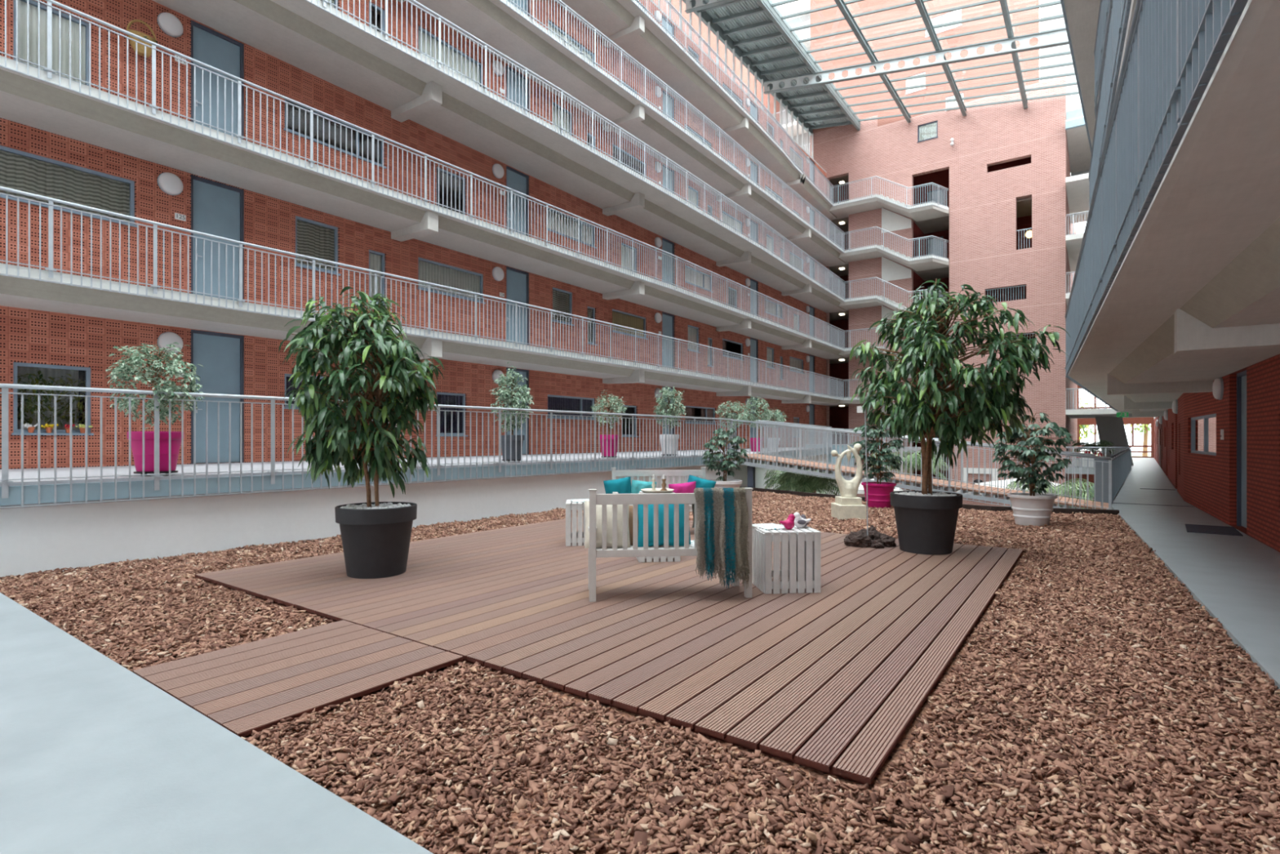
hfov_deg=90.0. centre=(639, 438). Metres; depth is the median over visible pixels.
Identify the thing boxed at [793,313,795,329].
window
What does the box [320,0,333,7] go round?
curtain
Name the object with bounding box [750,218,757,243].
door
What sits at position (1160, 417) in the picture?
wall lamp
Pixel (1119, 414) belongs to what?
exit sign
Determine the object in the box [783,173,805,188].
beam
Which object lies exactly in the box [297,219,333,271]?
blind
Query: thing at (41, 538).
wall
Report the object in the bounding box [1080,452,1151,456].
ground
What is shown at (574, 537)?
crate
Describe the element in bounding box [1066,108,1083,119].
wall
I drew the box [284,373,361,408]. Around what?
window
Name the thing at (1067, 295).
link slab
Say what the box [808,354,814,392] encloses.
door
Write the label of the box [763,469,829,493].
palm plant
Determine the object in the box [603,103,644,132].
beam
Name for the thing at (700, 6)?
beam
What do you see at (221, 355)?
door
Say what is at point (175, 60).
number plate
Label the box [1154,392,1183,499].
wall
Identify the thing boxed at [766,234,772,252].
window
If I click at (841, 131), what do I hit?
wall
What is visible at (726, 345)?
wall
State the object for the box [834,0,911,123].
rafter
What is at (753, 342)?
door
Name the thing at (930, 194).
door
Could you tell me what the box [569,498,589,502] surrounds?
folded cloth
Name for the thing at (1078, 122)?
structure
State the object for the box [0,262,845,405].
gallery slab
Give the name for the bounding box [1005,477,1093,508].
palm plant
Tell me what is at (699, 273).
curtain
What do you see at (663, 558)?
crate
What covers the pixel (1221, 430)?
doorbell
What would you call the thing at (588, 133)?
window
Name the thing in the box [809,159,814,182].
door
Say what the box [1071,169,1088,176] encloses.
wall
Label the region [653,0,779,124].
wall
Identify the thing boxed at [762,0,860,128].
rafter
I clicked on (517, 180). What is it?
door
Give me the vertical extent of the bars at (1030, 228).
1.065 m
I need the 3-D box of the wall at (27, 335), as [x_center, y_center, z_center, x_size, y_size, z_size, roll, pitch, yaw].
[-0.273,-6.000,23.244,0.140,20.900,40.500,0,0,36]
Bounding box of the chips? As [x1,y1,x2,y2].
[0,490,1279,853]
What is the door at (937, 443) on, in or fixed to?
in the wall at (838, 415)
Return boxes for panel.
[805,444,853,466]
[956,467,997,494]
[1093,458,1108,506]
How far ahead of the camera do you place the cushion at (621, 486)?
9.67 m
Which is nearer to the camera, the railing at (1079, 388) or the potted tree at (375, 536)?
the potted tree at (375, 536)
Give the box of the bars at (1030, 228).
[1016,227,1031,248]
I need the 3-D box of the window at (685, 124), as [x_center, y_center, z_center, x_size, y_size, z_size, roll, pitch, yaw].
[2.457,-12.486,27.039,0.182,0.735,2.330,0,0,36]
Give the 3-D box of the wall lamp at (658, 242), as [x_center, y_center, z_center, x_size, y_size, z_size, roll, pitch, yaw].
[0.714,-7.482,24.406,0.115,0.400,0.400,0,0,36]
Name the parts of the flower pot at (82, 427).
pot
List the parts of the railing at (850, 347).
baluster panel, handrail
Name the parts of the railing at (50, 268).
baluster panel, post, baluster panel, post, baluster panel, post, baluster panel, post, baluster panel, post, baluster panel, post, baluster panel, post, baluster panel, post, baluster panel, post, baluster panel, post, baluster panel, post, baluster panel, post, baluster panel, post, baluster panel, post, baluster panel, post, baluster panel, post, baluster panel, post, baluster panel, post, baluster panel, baluster panel, post, baluster panel, baluster panel, baluster panel, baluster panel, baluster panel, baluster panel, baluster panel, baluster panel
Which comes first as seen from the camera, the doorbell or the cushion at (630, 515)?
the cushion at (630, 515)
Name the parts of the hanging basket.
handle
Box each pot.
[23,422,37,432]
[40,423,58,432]
[64,423,75,432]
[75,423,93,433]
[127,431,184,471]
[501,435,524,459]
[600,434,619,456]
[659,434,679,453]
[725,437,738,450]
[750,437,759,451]
[768,437,776,450]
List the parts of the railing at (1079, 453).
baluster panel, post, baluster panel, post, baluster panel, post, handrail, baluster panel, post, baluster panel, baluster panel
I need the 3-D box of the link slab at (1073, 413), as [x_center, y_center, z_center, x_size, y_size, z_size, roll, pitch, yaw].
[25.105,-1.325,33.927,3.985,0.250,7.600,0,0,36]
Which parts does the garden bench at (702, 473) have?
leg, rail, seat, leg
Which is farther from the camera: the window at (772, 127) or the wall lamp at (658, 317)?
the window at (772, 127)
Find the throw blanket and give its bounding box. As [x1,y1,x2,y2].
[691,487,751,588]
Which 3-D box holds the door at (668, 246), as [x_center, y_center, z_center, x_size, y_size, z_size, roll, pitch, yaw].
[1.054,-6.532,25.135,0.100,2.500,0.920,0,0,36]
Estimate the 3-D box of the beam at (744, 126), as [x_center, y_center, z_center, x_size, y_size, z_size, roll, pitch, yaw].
[4.024,-13.565,27.916,1.417,0.430,0.280,0,0,36]
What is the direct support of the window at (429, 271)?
in the wall at (27, 335)
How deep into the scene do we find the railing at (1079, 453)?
17.05 m
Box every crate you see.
[565,499,585,546]
[635,555,680,562]
[751,524,821,593]
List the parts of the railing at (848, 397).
baluster panel, baluster panel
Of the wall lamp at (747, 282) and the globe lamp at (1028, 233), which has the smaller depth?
the wall lamp at (747, 282)
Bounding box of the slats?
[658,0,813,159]
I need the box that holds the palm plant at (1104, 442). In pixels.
[1071,440,1115,456]
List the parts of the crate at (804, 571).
frame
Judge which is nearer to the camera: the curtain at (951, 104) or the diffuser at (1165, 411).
the diffuser at (1165, 411)
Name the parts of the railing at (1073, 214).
post, handrail, baluster panel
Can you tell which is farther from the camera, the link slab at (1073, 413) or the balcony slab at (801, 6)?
the balcony slab at (801, 6)
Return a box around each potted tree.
[278,286,444,578]
[849,279,1071,555]
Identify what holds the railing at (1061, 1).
on the gallery slab at (1082, 15)
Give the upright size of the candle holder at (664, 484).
0.205 m
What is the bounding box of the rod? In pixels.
[857,397,868,535]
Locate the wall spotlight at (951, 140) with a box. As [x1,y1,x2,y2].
[950,137,953,146]
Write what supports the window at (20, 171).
in the wall at (27, 335)
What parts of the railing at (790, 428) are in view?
baluster panel, post, baluster panel, baluster panel, post, baluster panel, post, flat rail, baluster panel, handrail, baluster panel, baluster panel, baluster panel, baluster panel, baluster panel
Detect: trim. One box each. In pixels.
[0,449,830,505]
[739,486,1119,514]
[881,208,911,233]
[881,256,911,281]
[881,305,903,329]
[881,355,911,377]
[881,405,889,427]
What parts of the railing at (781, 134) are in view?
baluster panel, baluster panel, post, baluster panel, post, baluster panel, post, baluster panel, post, baluster panel, post, baluster panel, post, baluster panel, post, baluster panel, post, baluster panel, baluster panel, baluster panel, baluster panel, baluster panel, baluster panel, baluster panel, baluster panel, baluster panel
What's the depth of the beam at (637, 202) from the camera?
21.15 m
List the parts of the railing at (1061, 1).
baluster panel, baluster panel, baluster panel, baluster panel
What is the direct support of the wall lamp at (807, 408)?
attached to the wall at (27, 335)
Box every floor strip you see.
[1118,502,1194,506]
[1139,488,1171,489]
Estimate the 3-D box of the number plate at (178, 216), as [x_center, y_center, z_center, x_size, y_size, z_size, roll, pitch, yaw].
[-8.416,-4.056,11.720,0.014,0.110,0.170,0,0,36]
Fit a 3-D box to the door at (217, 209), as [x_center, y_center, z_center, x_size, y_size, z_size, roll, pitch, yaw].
[-8.129,-3.656,12.289,0.100,2.500,0.920,0,0,36]
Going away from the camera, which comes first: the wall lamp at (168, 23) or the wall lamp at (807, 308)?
the wall lamp at (168, 23)
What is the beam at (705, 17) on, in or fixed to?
attached to the louvers
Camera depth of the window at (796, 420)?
35.99 m
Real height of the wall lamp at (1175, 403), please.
0.400 m
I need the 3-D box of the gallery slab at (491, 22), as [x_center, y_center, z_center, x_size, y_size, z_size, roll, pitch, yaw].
[1.777,-10.849,24.544,1.685,0.370,36.000,0,0,36]
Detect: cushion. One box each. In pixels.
[584,500,630,548]
[603,476,631,493]
[628,505,638,545]
[631,480,656,493]
[637,503,690,546]
[668,481,695,493]
[687,474,715,488]
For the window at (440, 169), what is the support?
in the wall at (27, 335)
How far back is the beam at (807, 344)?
33.44 m
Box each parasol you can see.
[838,478,902,493]
[974,477,1090,495]
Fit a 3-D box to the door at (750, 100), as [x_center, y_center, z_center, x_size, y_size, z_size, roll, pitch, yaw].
[5.532,-15.160,31.399,0.100,2.500,0.920,0,0,36]
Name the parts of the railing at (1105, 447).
baluster panel, handrail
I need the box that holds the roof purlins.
[771,0,1079,121]
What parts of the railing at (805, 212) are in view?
baluster panel, post, baluster panel, post, baluster panel, post, baluster panel, post, baluster panel, post, baluster panel, post, baluster panel, post, baluster panel, post, baluster panel, post, baluster panel, post, baluster panel, post, baluster panel, post, baluster panel, post, baluster panel, baluster panel, baluster panel, baluster panel, baluster panel, baluster panel, baluster panel, baluster panel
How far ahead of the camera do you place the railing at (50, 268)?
12.52 m
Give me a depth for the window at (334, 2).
14.18 m
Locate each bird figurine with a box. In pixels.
[779,513,795,528]
[793,512,811,527]
[800,514,808,526]
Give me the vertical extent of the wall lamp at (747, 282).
0.400 m
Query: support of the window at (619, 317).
in the wall at (27, 335)
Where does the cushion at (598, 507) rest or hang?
on the garden bench at (634, 499)
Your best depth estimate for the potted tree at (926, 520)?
7.91 m
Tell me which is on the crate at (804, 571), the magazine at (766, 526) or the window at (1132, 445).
the magazine at (766, 526)
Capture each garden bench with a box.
[587,487,752,601]
[611,466,706,511]
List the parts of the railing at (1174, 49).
baluster panel, baluster panel, baluster panel, baluster panel, baluster panel, baluster panel, baluster panel, handrail, baluster panel, post, baluster panel, post, baluster panel, post, baluster panel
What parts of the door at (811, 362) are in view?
frame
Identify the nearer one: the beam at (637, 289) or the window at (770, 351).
the beam at (637, 289)
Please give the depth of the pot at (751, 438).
22.88 m
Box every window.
[0,145,137,227]
[11,362,93,435]
[13,0,88,85]
[283,97,386,168]
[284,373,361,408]
[295,215,341,275]
[320,0,337,9]
[368,1,384,35]
[368,249,385,305]
[417,25,483,88]
[417,257,485,303]
[435,391,467,436]
[436,166,465,214]
[546,394,596,420]
[547,19,594,63]
[547,208,596,248]
[552,101,572,136]
[552,287,573,325]
[586,306,597,345]
[587,133,595,148]
[612,309,648,339]
[613,144,645,177]
[621,404,638,436]
[622,80,635,93]
[622,243,635,272]
[684,124,711,149]
[684,405,716,424]
[685,265,712,292]
[687,324,699,352]
[688,46,698,63]
[688,186,697,208]
[707,337,712,367]
[722,210,742,234]
[722,338,743,360]
[723,83,742,106]
[728,287,737,308]
[728,413,737,436]
[764,413,782,426]
[766,120,773,139]
[766,186,781,202]
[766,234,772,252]
[766,299,783,319]
[766,346,774,368]
[779,355,782,379]
[789,355,804,373]
[791,148,801,168]
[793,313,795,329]
[793,417,799,423]
[905,71,925,94]
[916,120,937,142]
[924,8,961,37]
[945,93,963,111]
[1079,396,1111,408]
[1079,424,1101,452]
[1128,424,1151,453]
[1191,413,1216,455]
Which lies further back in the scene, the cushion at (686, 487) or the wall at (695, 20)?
the wall at (695, 20)
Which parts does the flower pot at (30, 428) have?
pot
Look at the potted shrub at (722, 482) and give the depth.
15.49 m
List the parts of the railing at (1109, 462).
post, baluster panel, post, baluster panel, post, baluster panel, post, baluster panel, handrail, post, baluster panel, baluster panel, post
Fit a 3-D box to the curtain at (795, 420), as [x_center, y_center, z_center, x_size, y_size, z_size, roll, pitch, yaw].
[8.662,-0.640,35.842,0.040,1.100,0.950,0,0,36]
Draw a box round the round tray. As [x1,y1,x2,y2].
[640,488,674,493]
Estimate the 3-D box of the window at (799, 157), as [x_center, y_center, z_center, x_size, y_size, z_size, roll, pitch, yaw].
[8.738,-15.602,35.825,0.182,0.815,2.130,0,0,36]
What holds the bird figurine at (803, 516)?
on the crate at (804, 571)
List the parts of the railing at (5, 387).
post, baluster panel, post, baluster panel, post, baluster panel, handrail, baluster panel, post, baluster panel, post, baluster panel, post, baluster panel, post, baluster panel, post, baluster panel, post, baluster panel, post, baluster panel, baluster panel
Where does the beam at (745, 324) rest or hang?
attached to the wall at (27, 335)
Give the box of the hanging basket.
[126,19,157,57]
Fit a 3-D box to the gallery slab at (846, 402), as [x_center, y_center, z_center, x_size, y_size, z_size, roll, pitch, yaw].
[14.033,-1.716,37.221,6.980,1.379,1.880,0,0,36]
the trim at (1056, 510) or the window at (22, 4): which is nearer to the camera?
the window at (22, 4)
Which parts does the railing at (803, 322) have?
baluster panel, post, baluster panel, post, baluster panel, post, baluster panel, post, baluster panel, post, baluster panel, post, baluster panel, post, baluster panel, post, baluster panel, post, baluster panel, post, baluster panel, post, baluster panel, post, baluster panel, post, baluster panel, post, baluster panel, post, baluster panel, post, baluster panel, post, baluster panel, post, baluster panel, baluster panel, post, baluster panel, baluster panel, baluster panel, baluster panel, baluster panel, baluster panel, baluster panel, baluster panel, baluster panel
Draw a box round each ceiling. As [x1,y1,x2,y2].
[829,196,1031,470]
[1065,115,1091,173]
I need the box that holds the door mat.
[1185,524,1243,536]
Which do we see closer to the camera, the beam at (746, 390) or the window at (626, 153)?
the window at (626, 153)
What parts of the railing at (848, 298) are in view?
baluster panel, baluster panel, handrail, baluster panel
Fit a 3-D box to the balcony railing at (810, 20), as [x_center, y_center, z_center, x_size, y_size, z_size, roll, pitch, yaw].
[9.469,-28.802,46.605,9.200,1.025,0.050,0,0,36]
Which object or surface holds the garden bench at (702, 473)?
on the wooden deck
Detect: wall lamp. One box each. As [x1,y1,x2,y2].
[156,12,182,37]
[156,172,182,195]
[156,331,183,353]
[492,60,504,75]
[492,163,504,178]
[492,266,504,281]
[492,369,504,383]
[654,10,661,22]
[654,237,662,248]
[654,312,662,323]
[654,387,662,398]
[655,85,662,97]
[655,161,662,173]
[745,218,749,226]
[745,278,750,286]
[745,337,750,346]
[805,306,809,312]
[805,355,809,362]
[805,404,809,412]
[1159,416,1162,424]
[1164,409,1168,420]
[1172,399,1177,413]
[1212,377,1223,399]
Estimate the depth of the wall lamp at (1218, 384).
11.17 m
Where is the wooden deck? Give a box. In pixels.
[195,515,1023,784]
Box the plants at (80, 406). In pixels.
[17,370,85,429]
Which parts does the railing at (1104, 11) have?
baluster panel, handrail, baluster panel, baluster panel, baluster panel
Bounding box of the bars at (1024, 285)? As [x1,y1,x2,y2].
[985,284,1026,302]
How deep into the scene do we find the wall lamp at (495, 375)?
17.79 m
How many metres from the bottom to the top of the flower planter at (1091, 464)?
0.807 m
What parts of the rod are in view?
rod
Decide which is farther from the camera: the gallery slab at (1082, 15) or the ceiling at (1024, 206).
the ceiling at (1024, 206)
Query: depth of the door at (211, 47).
12.28 m
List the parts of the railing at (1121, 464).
baluster panel, baluster panel, baluster panel, baluster panel, post, handrail, baluster panel, baluster panel, baluster panel, baluster panel, baluster panel, baluster panel, baluster panel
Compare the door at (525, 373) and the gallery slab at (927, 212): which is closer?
the door at (525, 373)
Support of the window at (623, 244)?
in the wall at (27, 335)
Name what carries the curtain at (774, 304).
hanging from the window at (774, 303)
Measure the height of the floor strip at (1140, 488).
0.006 m
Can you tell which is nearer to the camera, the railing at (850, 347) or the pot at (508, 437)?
the pot at (508, 437)
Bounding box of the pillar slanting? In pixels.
[1095,417,1133,465]
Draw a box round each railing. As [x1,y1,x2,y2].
[0,0,844,351]
[0,186,844,399]
[0,383,733,508]
[304,0,844,302]
[498,0,844,253]
[630,0,833,206]
[730,419,1111,509]
[755,420,1094,508]
[757,419,844,458]
[772,110,789,124]
[791,19,810,35]
[833,175,948,210]
[843,378,945,409]
[844,226,948,262]
[844,276,948,310]
[844,327,924,364]
[844,428,894,449]
[1060,0,1092,153]
[1064,0,1248,411]
[1066,210,1088,235]
[1066,271,1075,293]
[1066,387,1106,408]
[1066,446,1128,467]
[1088,0,1131,208]
[1093,0,1110,116]
[1109,446,1131,503]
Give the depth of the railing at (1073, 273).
31.82 m
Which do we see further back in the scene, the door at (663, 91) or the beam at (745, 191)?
the beam at (745, 191)
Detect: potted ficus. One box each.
[489,361,533,462]
[590,389,628,458]
[653,386,688,456]
[714,400,748,450]
[742,395,769,451]
[762,407,787,450]
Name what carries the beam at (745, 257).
attached to the wall at (27, 335)
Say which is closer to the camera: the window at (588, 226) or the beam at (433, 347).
the beam at (433, 347)
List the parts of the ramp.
support post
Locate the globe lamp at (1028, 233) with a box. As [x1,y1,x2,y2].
[1025,230,1031,238]
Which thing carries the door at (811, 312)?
in the wall at (27, 335)
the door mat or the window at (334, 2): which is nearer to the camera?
the door mat
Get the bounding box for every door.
[191,20,244,139]
[191,174,244,302]
[191,329,244,463]
[506,64,528,112]
[506,165,528,235]
[506,266,528,345]
[506,367,528,454]
[507,0,528,16]
[662,14,673,37]
[662,88,673,120]
[662,163,674,194]
[662,237,674,285]
[662,311,674,368]
[662,386,674,434]
[750,100,757,122]
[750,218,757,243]
[750,278,757,315]
[750,337,757,382]
[750,396,757,448]
[751,160,757,184]
[808,305,814,337]
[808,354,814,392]
[808,404,814,444]
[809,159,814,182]
[810,257,814,279]
[927,188,942,204]
[927,235,942,257]
[927,284,942,302]
[931,435,942,463]
[1236,369,1246,528]
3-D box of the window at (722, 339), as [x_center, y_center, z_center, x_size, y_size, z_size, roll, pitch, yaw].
[4.275,-4.098,29.550,0.145,0.815,2.130,0,0,36]
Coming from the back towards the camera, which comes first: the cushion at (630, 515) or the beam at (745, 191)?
the beam at (745, 191)
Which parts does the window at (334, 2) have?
frame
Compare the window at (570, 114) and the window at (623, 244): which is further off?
the window at (623, 244)
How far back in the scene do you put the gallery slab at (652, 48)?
24.20 m
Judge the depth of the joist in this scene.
32.23 m
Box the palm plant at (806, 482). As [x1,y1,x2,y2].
[777,468,845,494]
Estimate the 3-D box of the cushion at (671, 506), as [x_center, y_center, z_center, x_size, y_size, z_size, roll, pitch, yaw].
[0.222,0.780,5.999,0.501,0.446,0.214,0,0,-6]
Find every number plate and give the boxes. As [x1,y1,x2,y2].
[174,54,186,65]
[174,213,186,221]
[499,292,504,297]
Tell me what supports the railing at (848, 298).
on the gallery slab at (858, 304)
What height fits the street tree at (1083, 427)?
5.953 m
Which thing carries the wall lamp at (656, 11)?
attached to the wall at (27, 335)
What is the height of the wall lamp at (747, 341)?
0.400 m
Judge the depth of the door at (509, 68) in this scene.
18.65 m
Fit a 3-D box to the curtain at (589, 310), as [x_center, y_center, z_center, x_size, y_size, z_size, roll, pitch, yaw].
[-1.704,-3.766,21.341,0.039,1.220,0.440,0,0,36]
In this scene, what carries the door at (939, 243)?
in the wall at (838, 415)
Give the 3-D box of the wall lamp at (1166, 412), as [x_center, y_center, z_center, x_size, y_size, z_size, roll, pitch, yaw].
[19.658,-0.880,23.934,0.115,0.400,0.400,0,0,38]
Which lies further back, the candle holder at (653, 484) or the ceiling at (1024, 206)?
the ceiling at (1024, 206)
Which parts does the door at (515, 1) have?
frame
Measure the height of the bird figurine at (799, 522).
0.151 m
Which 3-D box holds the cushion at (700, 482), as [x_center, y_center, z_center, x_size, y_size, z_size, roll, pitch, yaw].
[0.915,0.806,9.915,0.522,0.503,0.189,0,0,-8]
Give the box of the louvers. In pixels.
[702,0,849,126]
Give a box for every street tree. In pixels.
[1079,395,1100,441]
[1124,423,1151,456]
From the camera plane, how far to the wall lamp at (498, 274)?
17.82 m
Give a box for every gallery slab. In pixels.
[0,55,845,359]
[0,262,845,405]
[151,0,845,312]
[408,0,845,266]
[553,0,836,220]
[829,194,949,221]
[829,244,949,271]
[831,295,937,318]
[838,346,949,366]
[839,396,894,406]
[1063,0,1100,147]
[1068,0,1279,411]
[1115,0,1137,93]
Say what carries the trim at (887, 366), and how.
attached to the wall at (984, 255)
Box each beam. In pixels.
[391,80,442,122]
[391,210,438,241]
[408,337,442,359]
[602,192,644,216]
[602,280,644,299]
[602,368,644,383]
[603,15,644,48]
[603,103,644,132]
[681,0,860,135]
[684,0,737,13]
[716,183,751,201]
[716,250,751,266]
[716,318,751,331]
[716,385,751,395]
[717,116,748,137]
[763,27,1069,94]
[781,284,811,296]
[781,339,811,349]
[781,395,810,403]
[782,228,810,242]
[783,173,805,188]
[1106,373,1213,395]
[1124,395,1172,409]
[1132,409,1164,416]
[1174,308,1279,353]
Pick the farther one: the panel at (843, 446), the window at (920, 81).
the window at (920, 81)
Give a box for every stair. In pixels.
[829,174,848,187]
[1057,485,1093,508]
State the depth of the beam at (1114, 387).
12.38 m
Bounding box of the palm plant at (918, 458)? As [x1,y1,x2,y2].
[870,449,948,490]
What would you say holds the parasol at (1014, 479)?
on the floor
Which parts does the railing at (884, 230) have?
baluster panel, handrail, baluster panel, baluster panel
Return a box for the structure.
[1065,117,1085,130]
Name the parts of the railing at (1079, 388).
post, baluster panel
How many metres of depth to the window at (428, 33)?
16.78 m
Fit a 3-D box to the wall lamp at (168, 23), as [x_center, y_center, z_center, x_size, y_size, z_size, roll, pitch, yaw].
[-8.469,-7.482,11.561,0.115,0.400,0.400,0,0,36]
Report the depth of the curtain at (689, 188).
26.83 m
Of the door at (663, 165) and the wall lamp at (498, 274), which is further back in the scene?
the door at (663, 165)
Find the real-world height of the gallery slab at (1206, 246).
0.370 m
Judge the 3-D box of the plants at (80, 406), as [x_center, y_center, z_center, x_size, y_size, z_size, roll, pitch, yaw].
[-9.724,-0.593,10.527,0.532,1.007,1.211,0,0,36]
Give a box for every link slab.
[1065,173,1088,223]
[1065,232,1084,271]
[1065,293,1070,306]
[1065,408,1157,418]
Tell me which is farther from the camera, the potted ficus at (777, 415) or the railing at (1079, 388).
the railing at (1079, 388)
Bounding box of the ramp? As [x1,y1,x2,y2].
[731,453,1108,509]
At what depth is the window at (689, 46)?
26.90 m
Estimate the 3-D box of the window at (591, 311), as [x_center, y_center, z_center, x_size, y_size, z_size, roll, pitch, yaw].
[-1.646,-3.748,21.299,0.181,1.255,0.480,0,0,36]
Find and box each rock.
[844,530,871,546]
[859,524,880,540]
[871,538,884,548]
[877,533,896,546]
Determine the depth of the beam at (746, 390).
27.55 m
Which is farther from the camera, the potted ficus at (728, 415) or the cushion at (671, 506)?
the potted ficus at (728, 415)
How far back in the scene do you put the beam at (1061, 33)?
29.54 m
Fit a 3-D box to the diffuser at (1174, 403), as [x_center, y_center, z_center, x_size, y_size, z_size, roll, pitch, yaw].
[14.714,-0.880,17.635,0.085,0.374,0.374,0,0,38]
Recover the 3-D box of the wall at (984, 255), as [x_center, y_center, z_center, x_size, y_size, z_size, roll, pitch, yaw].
[16.270,-17.050,36.525,13.390,43.000,0.350,0,0,36]
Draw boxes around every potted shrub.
[701,427,748,488]
[849,415,906,507]
[991,412,1074,526]
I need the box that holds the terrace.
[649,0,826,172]
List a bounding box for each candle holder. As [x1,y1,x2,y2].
[650,474,656,490]
[660,474,667,490]
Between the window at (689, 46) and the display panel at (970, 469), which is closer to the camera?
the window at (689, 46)
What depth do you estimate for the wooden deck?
4.98 m
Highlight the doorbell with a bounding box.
[1220,429,1223,439]
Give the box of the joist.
[701,0,852,129]
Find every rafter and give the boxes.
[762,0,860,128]
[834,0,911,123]
[914,0,966,116]
[999,0,1027,109]
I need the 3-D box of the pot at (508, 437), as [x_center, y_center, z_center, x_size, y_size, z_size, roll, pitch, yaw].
[-2.550,0.170,12.751,0.500,0.480,0.500,0,0,36]
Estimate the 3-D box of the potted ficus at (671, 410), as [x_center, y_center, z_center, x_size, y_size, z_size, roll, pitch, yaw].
[0.815,-0.459,16.988,0.941,1.857,0.926,0,0,0]
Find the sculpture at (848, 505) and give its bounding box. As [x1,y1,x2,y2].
[831,443,866,519]
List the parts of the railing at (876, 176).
baluster panel, baluster panel, handrail, baluster panel, baluster panel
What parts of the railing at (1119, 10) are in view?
baluster panel, baluster panel, baluster panel, baluster panel, handrail, baluster panel, baluster panel, baluster panel, post, baluster panel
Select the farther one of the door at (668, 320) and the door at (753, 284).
the door at (753, 284)
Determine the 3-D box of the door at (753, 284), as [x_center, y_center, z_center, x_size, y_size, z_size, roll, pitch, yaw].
[5.532,-6.532,31.399,0.100,2.500,0.920,0,0,36]
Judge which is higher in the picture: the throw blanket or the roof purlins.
the roof purlins
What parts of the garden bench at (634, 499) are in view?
leg, leg, seat, rail, rail, leg, leg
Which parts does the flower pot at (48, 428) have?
pot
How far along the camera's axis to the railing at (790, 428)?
24.24 m
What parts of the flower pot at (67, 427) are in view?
pot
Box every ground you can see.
[4,498,1279,853]
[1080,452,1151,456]
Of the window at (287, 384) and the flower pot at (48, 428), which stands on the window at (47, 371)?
the flower pot at (48, 428)
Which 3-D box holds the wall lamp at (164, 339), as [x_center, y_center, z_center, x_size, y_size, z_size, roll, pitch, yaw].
[-8.469,-1.730,11.561,0.115,0.400,0.400,0,0,36]
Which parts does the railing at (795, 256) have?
post, baluster panel, post, baluster panel, post, baluster panel, post, baluster panel, post, baluster panel, post, baluster panel, post, baluster panel, post, baluster panel, post, baluster panel, post, baluster panel, post, baluster panel, post, baluster panel, post, baluster panel, post, baluster panel, post, baluster panel, baluster panel, post, baluster panel, baluster panel, baluster panel, baluster panel, baluster panel, baluster panel, baluster panel, baluster panel, baluster panel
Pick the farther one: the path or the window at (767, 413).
the window at (767, 413)
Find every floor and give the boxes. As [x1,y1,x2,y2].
[0,446,937,508]
[0,457,1279,853]
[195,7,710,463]
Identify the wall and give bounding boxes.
[0,0,826,469]
[0,454,848,577]
[78,10,741,434]
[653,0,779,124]
[770,0,810,155]
[810,0,1066,506]
[810,115,877,145]
[829,156,1035,490]
[1040,0,1081,111]
[1066,100,1077,497]
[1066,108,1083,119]
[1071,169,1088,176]
[1077,385,1154,488]
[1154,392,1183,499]
[1183,353,1279,551]
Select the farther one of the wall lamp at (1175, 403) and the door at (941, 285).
the door at (941, 285)
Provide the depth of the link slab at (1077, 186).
33.71 m
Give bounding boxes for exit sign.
[1115,410,1128,417]
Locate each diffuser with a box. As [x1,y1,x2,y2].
[746,338,750,346]
[1164,409,1166,419]
[1172,400,1176,413]
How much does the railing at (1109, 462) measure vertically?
2.240 m
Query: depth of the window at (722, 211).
29.57 m
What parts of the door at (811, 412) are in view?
frame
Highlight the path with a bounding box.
[132,619,462,737]
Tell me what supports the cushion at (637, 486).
on the garden bench at (702, 473)
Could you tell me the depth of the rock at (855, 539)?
8.55 m
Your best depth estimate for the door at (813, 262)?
38.07 m
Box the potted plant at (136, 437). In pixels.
[103,342,204,475]
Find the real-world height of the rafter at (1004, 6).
0.300 m
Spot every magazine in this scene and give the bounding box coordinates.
[688,540,694,547]
[751,523,786,530]
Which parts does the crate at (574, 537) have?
frame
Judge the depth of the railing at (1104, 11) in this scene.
12.45 m
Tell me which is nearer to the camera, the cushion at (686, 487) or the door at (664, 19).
the cushion at (686, 487)
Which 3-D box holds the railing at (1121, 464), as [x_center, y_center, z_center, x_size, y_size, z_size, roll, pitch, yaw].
[16.914,1.043,22.335,0.050,1.314,20.920,0,0,38]
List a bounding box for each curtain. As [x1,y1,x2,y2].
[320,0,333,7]
[369,253,381,297]
[437,394,462,433]
[547,396,591,417]
[552,289,569,322]
[587,308,592,342]
[685,267,708,289]
[688,188,696,207]
[688,326,696,350]
[707,339,710,364]
[766,301,780,316]
[766,347,772,366]
[779,357,781,377]
[789,357,801,372]
[793,417,797,423]
[946,94,962,107]
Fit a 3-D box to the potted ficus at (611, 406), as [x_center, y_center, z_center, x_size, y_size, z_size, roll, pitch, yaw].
[-0.727,-0.337,15.108,0.882,1.614,0.880,0,0,5]
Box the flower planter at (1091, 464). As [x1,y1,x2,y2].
[1075,451,1103,466]
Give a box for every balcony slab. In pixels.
[776,0,810,22]
[782,120,806,136]
[799,34,810,50]
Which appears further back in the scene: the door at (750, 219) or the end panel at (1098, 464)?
the door at (750, 219)

